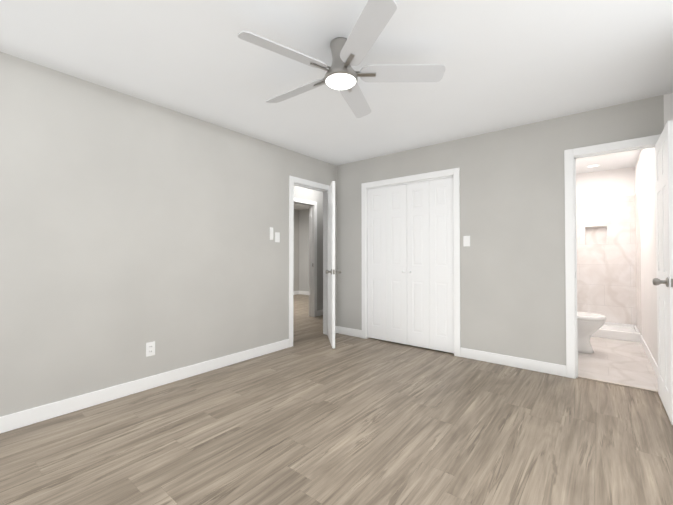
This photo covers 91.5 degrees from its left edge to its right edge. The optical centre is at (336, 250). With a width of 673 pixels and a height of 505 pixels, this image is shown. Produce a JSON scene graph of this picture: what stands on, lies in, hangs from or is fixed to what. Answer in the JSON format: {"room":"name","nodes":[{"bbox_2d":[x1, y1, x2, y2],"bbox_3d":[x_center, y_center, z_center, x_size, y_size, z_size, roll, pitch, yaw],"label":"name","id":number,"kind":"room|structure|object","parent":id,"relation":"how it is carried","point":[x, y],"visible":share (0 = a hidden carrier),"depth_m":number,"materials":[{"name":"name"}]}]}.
{"room":"empty bedroom","nodes":[
{"label":"empty bedroom","id":0,"kind":"room"},
{"bbox_2d":[0,52,336,416],"bbox_3d":[-0.505,-0.026,4.237,0.110,2.440,7.490,-1,-1,39],"label":"wall","id":1,"kind":"structure","parent":0,"point":[130,227],"depth_m":2.64,"materials":[{"name":"grey paint"}]},
{"bbox_2d":[0,339,288,433],"bbox_3d":[-1.657,1.120,2.685,0.012,0.105,3.432,-1,-1,39],"label":"baseboard","id":2,"kind":"structure","parent":1,"relation":"attached to","point":[16,420],"depth_m":2.61,"materials":[{"name":"white wood"}]},
{"bbox_2d":[146,341,154,356],"bbox_3d":[-1.581,0.839,2.787,0.008,0.118,0.072,-1,-1,39],"label":"outlet","id":3,"kind":"object","parent":1,"relation":"attached to","point":[150,348],"visible":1,"depth_m":2.78,"materials":[{"name":"white plastic"}]},
{"bbox_2d":[270,227,272,239],"bbox_3d":[-0.755,-0.197,3.825,0.019,0.145,0.050,-1,-1,39],"label":"switch","id":4,"kind":"object","parent":1,"relation":"attached to","point":[271,233],"visible":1,"depth_m":3.81,"materials":[{"name":"white plastic"}]},
{"bbox_2d":[275,232,279,241],"bbox_3d":[-0.703,-0.156,3.898,0.008,0.118,0.072,-1,-1,39],"label":"bedroom light switch","id":5,"kind":"object","parent":1,"relation":"attached to","point":[277,236],"visible":1,"depth_m":3.90,"materials":[{"name":"white plastic"}]},
{"bbox_2d":[289,176,329,346],"bbox_3d":[-0.360,0.137,4.407,0.130,2.118,0.856,-1,-1,39],"label":"door frame","id":6,"kind":"structure","parent":1,"relation":"attached to","point":[292,179],"depth_m":4.17,"materials":[{"name":"white wood"}]},
{"bbox_2d":[326,181,340,347],"bbox_3d":[-0.074,0.174,4.296,0.189,2.018,0.705,0,-1,-7],"label":"bedroom door","id":7,"kind":"structure","parent":1,"relation":"in","point":[331,271],"depth_m":4.05,"materials":[{"name":"white wood"}]},
{"bbox_2d":[293,209,298,290],"bbox_3d":[-2.881,0.017,7.350,0.110,2.440,5.600,-1,-1,39],"label":"wall","id":8,"kind":"structure","parent":0,"point":[296,254],"depth_m":9.42,"materials":[{"name":"grey paint"}]},
{"bbox_2d":[299,209,308,290],"bbox_3d":[1.803,0.016,7.257,7.540,2.440,0.110,-1,-1,39],"label":"wall","id":9,"kind":"structure","parent":0,"point":[303,249],"depth_m":9.38,"materials":[{"name":"paint"}]},
{"bbox_2d":[299,291,308,294],"bbox_3d":[-0.081,1.203,8.670,2.590,0.105,0.012,-1,-1,39],"label":"baseboard","id":10,"kind":"structure","parent":9,"relation":"attached to","point":[304,292],"depth_m":9.33,"materials":[{"name":"white wood"}]},
{"bbox_2d":[294,185,322,309],"bbox_3d":[-0.773,-0.006,5.663,0.110,2.440,5.600,-1,-1,39],"label":"wall","id":11,"kind":"structure","parent":0,"point":[308,194],"depth_m":6.13,"materials":[{"name":"paint"}]},
{"bbox_2d":[294,198,316,316],"bbox_3d":[-0.694,0.156,5.750,0.130,2.118,0.906,-1,-1,39],"label":"door frame","id":12,"kind":"structure","parent":11,"relation":"attached to","point":[311,260],"depth_m":6.04,"materials":[{"name":"white wood"}]},
{"bbox_2d":[317,309,322,315],"bbox_3d":[0.329,1.179,6.924,0.012,0.105,2.227,-1,-1,39],"label":"baseboard","id":13,"kind":"structure","parent":11,"relation":"attached to","point":[319,312],"depth_m":6.11,"materials":[{"name":"white wood"}]},
{"bbox_2d":[0,294,672,504],"bbox_3d":[-0.537,1.225,4.316,7.540,0.060,7.600,-1,-1,39],"label":"floor","id":14,"kind":"structure","parent":0,"point":[311,416],"depth_m":2.03,"materials":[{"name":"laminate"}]},
{"bbox_2d":[578,376,657,392],"bbox_3d":[2.458,1.171,2.870,0.575,0.008,0.026,-1,-1,39],"label":"threshold","id":15,"kind":"object","parent":14,"relation":"on","point":[618,384],"visible":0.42,"depth_m":2.85,"materials":[{"name":"beige"}]},
{"bbox_2d":[0,0,672,209],"bbox_3d":[-0.537,-1.275,4.351,7.540,0.060,7.600,-1,-1,39],"label":"ceiling","id":16,"kind":"structure","parent":0,"point":[507,64],"depth_m":2.19,"materials":[{"name":"paint"}]},
{"bbox_2d":[238,0,444,117],"bbox_3d":[-0.011,-1.152,2.048,1.186,0.248,1.228,-1,-1,39],"label":"fan","id":17,"kind":"object","parent":16,"relation":"hanging from","point":[353,49],"visible":1,"depth_m":1.96,"materials":[{"name":"white plastic"}]},
{"bbox_2d":[586,164,599,167],"bbox_3d":[3.753,-1.235,4.797,0.160,0.006,0.160,-1,-1,39],"label":"recessed light","id":18,"kind":"object","parent":16,"relation":"in","point":[594,165],"visible":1,"depth_m":4.77,"materials":[{"name":"white"}]},
{"bbox_2d":[337,95,663,364],"bbox_3d":[1.368,-0.033,3.762,3.410,2.440,0.110,-1,-1,39],"label":"wall","id":19,"kind":"structure","parent":0,"point":[512,255],"depth_m":3.37,"materials":[{"name":"grey paint"}]},
{"bbox_2d":[337,326,361,337],"bbox_3d":[0.178,1.147,4.620,0.434,0.105,0.012,-1,-1,39],"label":"baseboard","id":20,"kind":"structure","parent":19,"relation":"attached to","point":[349,331],"depth_m":4.61,"materials":[{"name":"white wood"}]},
{"bbox_2d":[367,187,386,340],"bbox_3d":[0.546,0.176,4.389,0.292,2.008,0.030,-1,-1,39],"label":"closet door","id":21,"kind":"structure","parent":19,"relation":"in","point":[376,218],"depth_m":4.38,"materials":[{"name":"white wood"}]},
{"bbox_2d":[386,184,406,343],"bbox_3d":[0.763,0.173,4.192,0.292,2.008,0.067,-1,-1,39],"label":"closet door","id":22,"kind":"structure","parent":19,"relation":"in","point":[396,255],"depth_m":4.19,"materials":[{"name":"white wood"}]},
{"bbox_2d":[368,176,452,189],"bbox_3d":[0.894,-0.845,4.133,1.180,0.016,0.020,-1,-1,39],"label":"trim","id":23,"kind":"structure","parent":19,"relation":"attached to","point":[411,182],"depth_m":4.09,"materials":[{"name":"white wood"}]},
{"bbox_2d":[361,168,460,356],"bbox_3d":[0.904,0.160,4.131,1.220,2.065,0.118,-1,-1,39],"label":"door frame","id":24,"kind":"structure","parent":19,"relation":"attached to","point":[367,247],"depth_m":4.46,"materials":[{"name":"white wood"}]},
{"bbox_2d":[407,181,429,348],"bbox_3d":[0.994,0.171,4.007,0.292,2.008,0.067,-1,-1,39],"label":"closet door","id":25,"kind":"structure","parent":19,"relation":"in","point":[418,300],"depth_m":4.01,"materials":[{"name":"white wood"}]},
{"bbox_2d":[429,177,453,352],"bbox_3d":[1.234,0.168,3.838,0.292,2.008,0.030,-1,-1,39],"label":"closet door","id":26,"kind":"structure","parent":19,"relation":"in","point":[441,255],"depth_m":3.83,"materials":[{"name":"white wood"}]},
{"bbox_2d":[463,236,469,246],"bbox_3d":[1.441,-0.102,3.628,0.072,0.118,0.008,-1,-1,39],"label":"light switch","id":27,"kind":"object","parent":19,"relation":"attached to","point":[466,240],"visible":1,"depth_m":3.63,"materials":[{"name":"white plastic"}]},
{"bbox_2d":[460,347,565,376],"bbox_3d":[1.761,1.129,3.352,0.969,0.105,0.012,-1,-1,39],"label":"baseboard","id":28,"kind":"structure","parent":19,"relation":"attached to","point":[536,365],"depth_m":3.31,"materials":[{"name":"white wood"}]},
{"bbox_2d":[564,134,660,378],"bbox_3d":[2.455,0.116,2.882,0.721,2.118,0.130,-1,-1,39],"label":"door frame","id":29,"kind":"structure","parent":19,"relation":"attached to","point":[569,154],"depth_m":3.03,"materials":[{"name":"white wood"}]},
{"bbox_2d":[652,120,672,424],"bbox_3d":[2.423,0.148,2.412,0.189,2.018,0.636,-1,-1,39],"label":"bathroom door","id":30,"kind":"structure","parent":29,"relation":"attached to","point":[663,281],"depth_m":2.32,"materials":[{"name":"white wood"}]},
{"bbox_2d":[576,167,634,199],"bbox_3d":[4.012,-1.022,5.246,1.120,0.420,0.110,-1,-1,39],"label":"wall","id":31,"kind":"structure","parent":0,"point":[607,183],"depth_m":5.05,"materials":[{"name":"paint"}]},
{"bbox_2d":[576,195,635,324],"bbox_3d":[4.012,0.198,5.229,1.120,2.020,0.110,-1,-1,39],"label":"tiled wall","id":32,"kind":"structure","parent":0,"point":[606,269],"depth_m":5.04,"materials":[{"name":"white tile"}]},
{"bbox_2d":[578,336,657,390],"bbox_3d":[3.165,1.189,4.069,1.010,0.006,2.738,-1,-1,39],"label":"floor","id":33,"kind":"structure","parent":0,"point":[624,362],"depth_m":3.38,"materials":[{"name":"white tile"}]},
{"bbox_2d":[577,311,605,352],"bbox_3d":[2.817,0.799,3.929,0.645,0.769,0.450,-1,-1,39],"label":"toilet","id":34,"kind":"object","parent":33,"relation":"on","point":[589,324],"visible":0.29,"depth_m":3.76,"materials":[{"name":"white ceramic"}]},
{"bbox_2d":[591,322,640,341],"bbox_3d":[3.779,1.139,4.836,1.002,0.115,0.766,-1,-1,39],"label":"shower pan","id":35,"kind":"object","parent":33,"relation":"on","point":[621,331],"visible":0.4,"depth_m":4.45,"materials":[{"name":"white ceramic"}]},
{"bbox_2d":[634,93,672,364],"bbox_3d":[3.660,-0.033,3.720,0.220,2.440,2.910,-1,-1,39],"label":"wall","id":36,"kind":"structure","parent":0,"point":[648,245],"depth_m":3.54,"materials":[{"name":"white paint"}]},
{"bbox_2d":[635,187,641,334],"bbox_3d":[4.295,0.188,4.510,0.220,2.020,0.880,-1,-1,39],"label":"wall tile","id":37,"kind":"structure","parent":36,"relation":"attached to","point":[638,263],"depth_m":4.52,"materials":[{"name":"white tile"}]},
{"bbox_2d":[640,335,657,377],"bbox_3d":[3.328,1.131,3.475,0.012,0.105,1.917,-1,-1,39],"label":"baseboard","id":38,"kind":"structure","parent":36,"relation":"attached to","point":[653,363],"depth_m":3.44,"materials":[{"name":"white wood"}]}
]}

